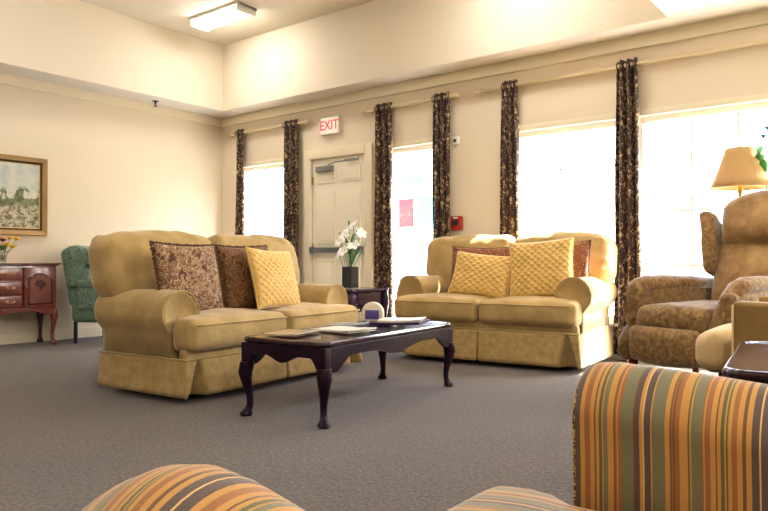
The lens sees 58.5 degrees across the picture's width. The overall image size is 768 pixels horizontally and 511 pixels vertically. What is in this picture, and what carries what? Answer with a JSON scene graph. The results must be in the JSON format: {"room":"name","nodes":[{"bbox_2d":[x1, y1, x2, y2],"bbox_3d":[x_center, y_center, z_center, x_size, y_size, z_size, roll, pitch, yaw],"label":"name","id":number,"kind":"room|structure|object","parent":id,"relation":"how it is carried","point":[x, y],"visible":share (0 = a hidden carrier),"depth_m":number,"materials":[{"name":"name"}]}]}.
{"room":"care facility","nodes":[
{"label":"care facility","id":0,"kind":"room"},
{"bbox_2d":[0,84,221,333],"bbox_3d":[-5.190,-0.995,4.986,0.160,3.700,10.220,0,-1,38],"label":"wall","id":1,"kind":"structure","parent":0,"point":[112,169],"depth_m":7.52,"materials":[{"name":"beige paint"}]},
{"bbox_2d":[0,154,47,235],"bbox_3d":[-3.779,-0.600,6.630,0.048,0.795,1.035,0,-1,38],"label":"framed painting","id":2,"kind":"object","parent":1,"relation":"attached to","point":[23,180],"visible":1,"depth_m":6.86,"materials":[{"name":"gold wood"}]},
{"bbox_2d":[0,326,101,344],"bbox_3d":[-5.120,0.799,4.912,0.018,0.110,9.900,0,-1,38],"label":"baseboard","id":3,"kind":"structure","parent":1,"relation":"attached to","point":[59,334],"depth_m":7.04,"materials":[{"name":"beige paint"}]},
{"bbox_2d":[0,72,221,126],"bbox_3d":[-5.113,-1.753,4.935,0.035,0.105,9.900,0,-1,38],"label":"trim","id":4,"kind":"structure","parent":1,"relation":"attached to","point":[6,79],"depth_m":7.53,"materials":[{"name":"beige paint"}]},
{"bbox_2d":[78,0,373,45],"bbox_3d":[-2.608,-2.744,3.325,5.240,0.240,8.810,0,-1,38],"label":"ceiling","id":5,"kind":"structure","parent":0,"point":[271,15],"depth_m":7.27,"materials":[{"name":"beige paint"}]},
{"bbox_2d":[189,1,256,31],"bbox_3d":[-1.724,-2.536,7.301,0.800,0.088,0.270,0,-1,38],"label":"ceiling light","id":6,"kind":"object","parent":5,"relation":"attached to","point":[234,11],"visible":1,"depth_m":7.20,"materials":[{"name":"white paint"}]},
{"bbox_2d":[192,6,249,29],"bbox_3d":[-1.724,-2.520,7.301,0.736,0.057,0.230,0,-1,38],"label":"diffuser","id":7,"kind":"object","parent":6,"relation":"attached to","point":[223,15],"depth_m":7.22,"materials":[{"name":"white plastic"}]},
{"bbox_2d":[0,336,717,510],"bbox_3d":[-0.911,0.868,1.647,10.990,0.100,10.220,0,-1,38],"label":"floor","id":8,"kind":"structure","parent":0,"point":[406,440],"depth_m":3.25,"materials":[{"name":"carpet"}]},
{"bbox_2d":[0,263,61,344],"bbox_3d":[-3.707,0.470,6.389,0.394,0.800,1.240,0,-1,38],"label":"sideboard","id":9,"kind":"object","parent":8,"relation":"on","point":[24,287],"visible":1,"depth_m":6.55,"materials":[{"name":"brown wood"}]},
{"bbox_3d":[-3.633,0.010,6.526,0.100,0.120,0.100,0,-1,38],"label":"flower vase","id":10,"kind":"object","parent":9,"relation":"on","visible":0},
{"bbox_2d":[0,236,20,260],"bbox_3d":[-3.611,-0.072,6.528,0.128,0.249,0.289,-1,-1,44],"label":"mixed bouquet","id":11,"kind":"object","parent":10,"relation":"in","point":[2,247],"visible":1,"depth_m":6.53,"materials":[{"name":"orange plant"}]},
{"bbox_2d":[61,245,102,343],"bbox_3d":[-2.836,0.387,7.075,0.733,0.981,0.740,0,-1,6],"label":"chair","id":12,"kind":"object","parent":8,"relation":"on","point":[82,295],"visible":0.27,"depth_m":6.73,"materials":[{"name":"green fabric"}]},
{"bbox_2d":[88,230,362,399],"bbox_3d":[-1.017,0.335,4.762,0.984,1.015,1.788,0,-1,33],"label":"loveseat","id":13,"kind":"object","parent":8,"relation":"on","point":[160,343],"visible":0.53,"depth_m":4.15,"materials":[{"name":"beige fabric"}]},
{"bbox_2d":[88,230,210,296],"bbox_3d":[-1.484,0.137,4.534,0.316,0.622,0.890,-15,-8,32],"label":"cushion","id":14,"kind":"object","parent":13,"relation":"on","point":[121,263],"depth_m":4.22,"materials":[{"name":"beige fabric"}]},
{"bbox_2d":[149,240,224,310],"bbox_3d":[-1.217,0.150,4.278,0.182,0.477,0.533,0,-1,34],"label":"throw pillow","id":15,"kind":"object","parent":13,"relation":"on","point":[191,268],"visible":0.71,"depth_m":4.23,"materials":[{"name":"brown fabric"}]},
{"bbox_2d":[173,308,285,351],"bbox_3d":[-1.117,0.450,4.339,0.687,0.230,0.811,0,-1,33],"label":"seat cushion","id":16,"kind":"object","parent":13,"relation":"on","point":[217,329],"depth_m":4.03,"materials":[{"name":"beige fabric"}]},
{"bbox_2d":[215,244,267,308],"bbox_3d":[-0.950,0.150,4.776,0.173,0.469,0.531,0,-1,33],"label":"throw pillow","id":17,"kind":"object","parent":13,"relation":"on","point":[238,289],"visible":0.57,"depth_m":4.63,"materials":[{"name":"brown fabric"}]},
{"bbox_2d":[207,234,299,306],"bbox_3d":[-0.991,0.142,5.285,0.319,0.619,0.890,-15,-8,32],"label":"cushion","id":18,"kind":"object","parent":13,"relation":"on","point":[274,243],"depth_m":5.23,"materials":[{"name":"beige fabric"}]},
{"bbox_2d":[245,247,300,308],"bbox_3d":[-0.762,0.162,4.771,0.189,0.441,0.508,0,-1,27],"label":"throw pillow","id":19,"kind":"object","parent":13,"relation":"on","point":[274,282],"visible":0.98,"depth_m":4.67,"materials":[{"name":"yellow fabric"}]},
{"bbox_2d":[249,302,357,329],"bbox_3d":[-0.671,0.457,5.021,0.684,0.230,0.811,0,-1,33],"label":"seat cushion","id":20,"kind":"object","parent":13,"relation":"on","point":[303,315],"depth_m":4.78,"materials":[{"name":"beige fabric"}]},
{"bbox_2d":[238,321,454,428],"bbox_3d":[-0.151,0.637,4.027,0.596,0.415,1.414,0,-1,32],"label":"coffee table","id":21,"kind":"object","parent":8,"relation":"on","point":[328,351],"visible":0.88,"depth_m":3.58,"materials":[{"name":"brown wood"}]},
{"bbox_2d":[261,329,320,336],"bbox_3d":[-0.501,0.416,3.719,0.210,0.016,0.280,0,-1,24],"label":"magazine","id":22,"kind":"object","parent":21,"relation":"on","point":[289,332],"visible":1,"depth_m":3.67,"materials":[{"name":"paper"}]},
{"bbox_2d":[311,326,376,333],"bbox_3d":[-0.231,0.418,3.903,0.300,0.017,0.240,-1,-1,40],"label":"magazine","id":23,"kind":"object","parent":21,"relation":"on","point":[336,329],"visible":0.94,"depth_m":3.85,"materials":[{"name":"paper"}]},
{"bbox_2d":[325,322,368,326],"bbox_3d":[-0.227,0.422,4.219,0.180,0.016,0.240,0,-1,29],"label":"magazine","id":24,"kind":"object","parent":21,"relation":"on","point":[350,324],"visible":0.9,"depth_m":4.20,"materials":[{"name":"paper"}]},
{"bbox_2d":[361,302,383,320],"bbox_3d":[-0.074,0.372,4.557,0.150,0.125,0.044,0,-1,14],"label":"card holder","id":25,"kind":"object","parent":21,"relation":"on","point":[371,311],"visible":0.94,"depth_m":4.54,"materials":[{"name":"beige paint"}]},
{"bbox_2d":[370,319,429,324],"bbox_3d":[0.105,0.420,4.341,0.320,0.022,0.270,0,-1,18],"label":"folder","id":26,"kind":"object","parent":21,"relation":"on","point":[424,320],"visible":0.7,"depth_m":4.22,"materials":[{"name":"purple"}]},
{"bbox_2d":[377,317,425,322],"bbox_3d":[0.113,0.406,4.336,0.280,0.020,0.240,0,-1,10],"label":"magazine","id":27,"kind":"object","parent":26,"relation":"on","point":[384,319],"visible":0.95,"depth_m":4.24,"materials":[{"name":"paper"}]},
{"bbox_2d":[345,287,388,316],"bbox_3d":[-0.344,0.580,6.158,0.602,0.575,0.562,0,-1,36],"label":"end table","id":28,"kind":"object","parent":8,"relation":"on","point":[358,297],"visible":0.26,"depth_m":6.00,"materials":[{"name":"brown wood"}]},
{"bbox_2d":[342,267,358,287],"bbox_3d":[-0.304,0.196,6.182,0.108,0.192,0.108,0,-1,38],"label":"flower vase","id":29,"kind":"object","parent":28,"relation":"on","point":[350,275],"visible":0.94,"depth_m":6.14,"materials":[{"name":"grey ceramic"}]},
{"bbox_2d":[334,220,366,266],"bbox_3d":[-0.310,-0.042,6.176,0.344,0.552,0.236,0,-1,38],"label":"lily bouquet","id":30,"kind":"object","parent":29,"relation":"in","point":[353,244],"visible":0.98,"depth_m":6.16,"materials":[{"name":"white plant"}]},
{"bbox_2d":[82,362,767,510],"bbox_3d":[0.409,0.336,0.625,1.126,0.942,0.957,0,-1,38],"label":"striped armchair","id":31,"kind":"object","parent":8,"relation":"on","point":[646,438],"visible":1,"depth_m":1.01,"materials":[{"name":"fabric"}]},
{"bbox_2d":[447,486,594,510],"bbox_3d":[0.296,0.471,0.727,0.820,0.203,0.730,0,-1,38],"label":"seat cushion","id":32,"kind":"object","parent":31,"relation":"on","point":[499,498],"depth_m":1.09,"materials":[{"name":"fabric"}]},
{"bbox_2d":[388,231,617,369],"bbox_3d":[0.973,0.324,5.705,1.708,1.058,0.995,0,-1,33],"label":"loveseat","id":33,"kind":"object","parent":8,"relation":"on","point":[570,329],"visible":0.77,"depth_m":5.32,"materials":[{"name":"beige fabric"}]},
{"bbox_2d":[394,293,491,322],"bbox_3d":[0.564,0.427,5.785,0.771,0.227,0.685,0,-1,33],"label":"seat cushion","id":34,"kind":"object","parent":33,"relation":"on","point":[440,307],"depth_m":5.49,"materials":[{"name":"beige fabric"}]},
{"bbox_2d":[426,234,515,287],"bbox_3d":[0.773,0.114,6.186,0.850,0.618,0.304,0,-9,33],"label":"cushion","id":35,"kind":"object","parent":33,"relation":"on","point":[440,250],"depth_m":6.16,"materials":[{"name":"beige fabric"}]},
{"bbox_2d":[447,251,510,298],"bbox_3d":[0.808,0.165,5.663,0.579,0.416,0.185,0,-1,31],"label":"throw pillow","id":36,"kind":"object","parent":33,"relation":"on","point":[489,276],"visible":0.94,"depth_m":5.61,"materials":[{"name":"yellow fabric"}]},
{"bbox_2d":[448,246,509,294],"bbox_3d":[0.820,0.135,5.831,0.595,0.437,0.145,0,-1,32],"label":"throw pillow","id":37,"kind":"object","parent":33,"relation":"on","point":[503,251],"visible":0.28,"depth_m":5.85,"materials":[{"name":"brown fabric"}]},
{"bbox_2d":[479,295,581,327],"bbox_3d":[1.214,0.422,5.363,0.771,0.229,0.686,0,-1,33],"label":"seat cushion","id":38,"kind":"object","parent":33,"relation":"on","point":[557,311],"depth_m":5.08,"materials":[{"name":"beige fabric"}]},
{"bbox_2d":[509,236,573,296],"bbox_3d":[1.232,0.108,5.371,0.562,0.512,0.194,0,-1,28],"label":"throw pillow","id":39,"kind":"object","parent":33,"relation":"on","point":[537,268],"visible":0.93,"depth_m":5.32,"materials":[{"name":"yellow fabric"}]},
{"bbox_2d":[515,231,617,283],"bbox_3d":[1.493,0.105,5.720,0.850,0.620,0.307,0,-9,33],"label":"cushion","id":40,"kind":"object","parent":33,"relation":"on","point":[603,254],"depth_m":5.48,"materials":[{"name":"beige fabric"}]},
{"bbox_2d":[573,240,591,277],"bbox_3d":[1.410,0.111,5.428,0.489,0.469,0.151,0,-1,32],"label":"throw pillow","id":41,"kind":"object","parent":33,"relation":"on","point":[582,249],"visible":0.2,"depth_m":5.33,"materials":[{"name":"brown fabric"}]},
{"bbox_2d":[617,190,767,377],"bbox_3d":[2.208,0.208,4.349,1.248,1.287,0.870,0,-1,-31],"label":"recliner","id":42,"kind":"object","parent":8,"relation":"on","point":[665,315],"visible":0.81,"depth_m":4.39,"materials":[{"name":"brown fabric"}]},
{"bbox_2d":[636,300,718,333],"bbox_3d":[2.015,0.384,4.295,0.747,0.196,0.520,0,-1,-31],"label":"seat cushion","id":43,"kind":"object","parent":42,"relation":"on","point":[682,316],"depth_m":4.10,"materials":[{"name":"brown fabric"}]},
{"bbox_2d":[711,238,767,299],"bbox_3d":[2.435,0.100,4.500,0.217,0.600,0.569,20,-10,-29],"label":"cushion","id":44,"kind":"object","parent":42,"relation":"on","point":[732,259],"depth_m":4.53,"materials":[{"name":"brown fabric"}]},
{"bbox_2d":[722,190,767,243],"bbox_3d":[2.489,-0.246,4.512,0.225,0.395,0.573,16,-9,-29],"label":"cushion","id":45,"kind":"object","parent":42,"relation":"on","point":[745,217],"depth_m":4.51,"materials":[{"name":"brown fabric"}]},
{"bbox_2d":[695,296,767,369],"bbox_3d":[1.995,0.377,2.993,1.059,0.912,0.724,0,-1,38],"label":"armchair","id":46,"kind":"object","parent":8,"relation":"on","point":[714,347],"visible":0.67,"depth_m":2.94,"materials":[{"name":"beige fabric"}]},
{"bbox_2d":[695,323,731,369],"bbox_3d":[1.853,0.412,3.102,0.700,0.205,0.680,0,-1,38],"label":"seat cushion","id":47,"kind":"object","parent":46,"relation":"on","point":[713,347],"depth_m":3.04,"materials":[{"name":"beige fabric"}]},
{"bbox_2d":[709,146,767,196],"bbox_3d":[2.581,0.029,4.959,0.407,1.650,0.408,0,-1,38],"label":"floor lamp","id":48,"kind":"object","parent":8,"relation":"on","point":[739,170],"visible":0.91,"depth_m":4.86,"materials":[{"name":"beige fabric"}]},
{"bbox_2d":[722,341,767,383],"bbox_3d":[1.418,0.568,2.058,0.661,0.510,0.822,0,-1,31],"label":"side table","id":49,"kind":"object","parent":8,"relation":"on","point":[749,361],"visible":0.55,"depth_m":2.01,"materials":[{"name":"brown wood"}]},
{"bbox_2d":[754,126,767,189],"bbox_3d":[2.886,-0.062,4.756,0.551,1.828,0.370,0,-1,24],"label":"potted plant","id":50,"kind":"object","parent":8,"relation":"on","point":[763,163],"visible":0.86,"depth_m":4.85,"materials":[{"name":"green plant"}]},
{"bbox_2d":[0,0,767,117],"bbox_3d":[-0.911,-2.362,1.682,10.670,1.040,9.900,0,-1,38],"label":"ceiling","id":51,"kind":"structure","parent":0,"point":[679,13],"depth_m":6.35,"materials":[{"name":"white paint"}]},
{"bbox_2d":[0,0,222,110],"bbox_3d":[-4.673,-2.207,4.921,0.012,0.798,8.810,0,-1,38],"label":"wall","id":52,"kind":"structure","parent":51,"relation":"attached to","point":[75,39],"depth_m":7.22,"materials":[{"name":"beige paint"}]},
{"bbox_2d":[223,0,667,110],"bbox_3d":[0.088,-2.186,6.795,5.240,0.798,0.012,0,-1,38],"label":"wall","id":53,"kind":"structure","parent":51,"relation":"attached to","point":[375,39],"depth_m":6.77,"materials":[{"name":"beige paint"}]},
{"bbox_2d":[222,24,767,340],"bbox_3d":[2.172,-0.988,5.642,10.670,3.700,0.160,0,-1,38],"label":"wall","id":54,"kind":"structure","parent":0,"point":[743,71],"depth_m":6.45,"materials":[{"name":"beige paint"}]},
{"bbox_2d":[244,158,283,234],"bbox_3d":[-1.475,-0.349,8.415,0.880,1.616,0.187,0,-1,38],"label":"window","id":55,"kind":"structure","parent":54,"relation":"in","point":[281,165],"depth_m":8.47,"materials":[{"name":"white paint"}]},
{"bbox_2d":[228,119,308,136],"bbox_3d":[-1.393,-1.522,8.280,1.394,0.075,0.128,0,-1,38],"label":"curtain rod","id":56,"kind":"object","parent":54,"relation":"attached to","point":[305,121],"visible":0.8,"depth_m":8.22,"materials":[{"name":"beige"}]},
{"bbox_2d":[234,129,245,234],"bbox_3d":[-1.790,-0.361,8.532,0.202,2.420,0.081,0,-1,38],"label":"curtain","id":57,"kind":"object","parent":56,"relation":"hanging from","point":[240,221],"visible":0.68,"depth_m":8.52,"materials":[{"name":"brown fabric"}]},
{"bbox_2d":[282,119,298,261],"bbox_3d":[-1.085,-0.367,7.984,0.285,2.420,0.082,0,-1,38],"label":"curtain","id":58,"kind":"object","parent":56,"relation":"hanging from","point":[291,191],"visible":0.62,"depth_m":7.96,"materials":[{"name":"brown fabric"}]},
{"bbox_2d":[320,115,340,135],"bbox_3d":[-0.595,-1.451,7.655,0.277,0.200,0.058,0,-1,38],"label":"exit sign","id":59,"kind":"object","parent":54,"relation":"attached to","point":[331,125],"visible":1,"depth_m":7.62,"materials":[{"name":"white paint"}]},
{"bbox_2d":[304,142,372,321],"bbox_3d":[-0.532,-0.162,7.584,1.005,2.090,0.186,0,-1,38],"label":"door","id":60,"kind":"structure","parent":54,"relation":"in","point":[342,186],"depth_m":7.63,"materials":[{"name":"beige paint"}]},
{"bbox_2d":[361,92,459,113],"bbox_3d":[0.262,-1.536,6.996,1.224,0.075,0.128,0,-1,38],"label":"curtain rod","id":61,"kind":"object","parent":54,"relation":"attached to","point":[454,95],"visible":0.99,"depth_m":6.93,"materials":[{"name":"beige"}]},
{"bbox_2d":[374,102,393,317],"bbox_3d":[-0.005,-0.376,7.147,0.280,2.420,0.083,0,-1,38],"label":"curtain","id":62,"kind":"object","parent":61,"relation":"hanging from","point":[383,224],"visible":0.79,"depth_m":7.13,"materials":[{"name":"brown fabric"}]},
{"bbox_2d":[431,91,449,238],"bbox_3d":[0.562,-0.381,6.706,0.229,2.420,0.084,0,-1,38],"label":"curtain","id":63,"kind":"object","parent":61,"relation":"hanging from","point":[441,108],"visible":0.69,"depth_m":6.70,"materials":[{"name":"brown fabric"}]},
{"bbox_2d":[392,138,432,317],"bbox_3d":[0.303,-0.215,7.034,0.700,1.916,0.187,0,-1,38],"label":"window","id":64,"kind":"structure","parent":54,"relation":"in","point":[429,140],"depth_m":7.24,"materials":[{"name":"white paint"}]},
{"bbox_2d":[452,136,458,144],"bbox_3d":[0.693,-1.119,6.665,0.075,0.075,0.035,0,-1,38],"label":"wall sensor","id":65,"kind":"object","parent":54,"relation":"attached to","point":[455,140],"visible":1,"depth_m":6.65,"materials":[{"name":"white paint"}]},
{"bbox_2d":[451,216,462,229],"bbox_3d":[0.702,-0.315,6.636,0.115,0.135,0.056,0,-1,38],"label":"fire alarm box","id":66,"kind":"object","parent":54,"relation":"attached to","point":[456,221],"visible":1,"depth_m":6.61,"materials":[{"name":"red plastic"}]},
{"bbox_2d":[222,9,767,126],"bbox_3d":[2.112,-1.746,5.573,10.670,0.105,0.035,0,-1,38],"label":"trim","id":67,"kind":"structure","parent":54,"relation":"attached to","point":[757,18],"depth_m":6.17,"materials":[{"name":"beige paint"}]},
{"bbox_2d":[519,113,617,326],"bbox_3d":[1.595,-0.296,6.033,1.050,1.776,0.187,0,-1,38],"label":"window","id":68,"kind":"structure","parent":54,"relation":"in","point":[611,124],"depth_m":6.03,"materials":[{"name":"white paint"}]},
{"bbox_2d":[475,38,767,94],"bbox_3d":[2.593,-1.556,5.188,4.324,0.075,0.128,0,-1,38],"label":"curtain rod","id":69,"kind":"object","parent":54,"relation":"attached to","point":[761,41],"visible":1,"depth_m":5.53,"materials":[{"name":"beige"}]},
{"bbox_2d":[500,79,520,238],"bbox_3d":[1.150,-0.386,6.250,0.242,2.420,0.082,0,-1,38],"label":"curtain","id":70,"kind":"object","parent":69,"relation":"hanging from","point":[510,205],"visible":0.66,"depth_m":6.25,"materials":[{"name":"brown fabric"}]},
{"bbox_2d":[613,57,642,355],"bbox_3d":[1.990,-0.394,5.598,0.253,2.420,0.083,0,-1,38],"label":"curtain","id":71,"kind":"object","parent":69,"relation":"hanging from","point":[628,227],"visible":0.8,"depth_m":5.60,"materials":[{"name":"brown fabric"}]},
{"bbox_2d":[607,354,642,361],"bbox_3d":[2.125,0.806,5.545,10.650,0.110,0.018,0,-1,38],"label":"baseboard","id":72,"kind":"structure","parent":54,"relation":"attached to","point":[615,356],"depth_m":5.68,"materials":[{"name":"beige paint"}]},
{"bbox_2d":[639,93,767,275],"bbox_3d":[3.159,-0.309,4.819,2.750,1.776,0.187,0,-1,38],"label":"window","id":73,"kind":"structure","parent":54,"relation":"in","point":[738,109],"depth_m":5.44,"materials":[{"name":"white paint"}]},
{"label":"outside","id":74,"kind":"structure","parent":0,"visible":0},
{"bbox_2d":[609,271,713,315],"bbox_3d":[26.315,1.373,33.912,120.000,0.100,74.130,0,-1,38],"label":"ground","id":75,"kind":"structure","parent":74,"point":[704,274],"depth_m":56.76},
{"bbox_2d":[396,129,652,287],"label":"window","id":76,"kind":"structure","parent":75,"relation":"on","point":[540,191],"depth_m":16.97,"materials":[{"name":"white"}]},
{"bbox_2d":[724,110,767,191],"bbox_3d":[8.929,-1.199,14.601,2.972,4.628,3.022,0,-1,38],"label":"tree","id":77,"kind":"object","parent":75,"relation":"on","point":[764,141],"visible":0.38,"depth_m":14.77,"materials":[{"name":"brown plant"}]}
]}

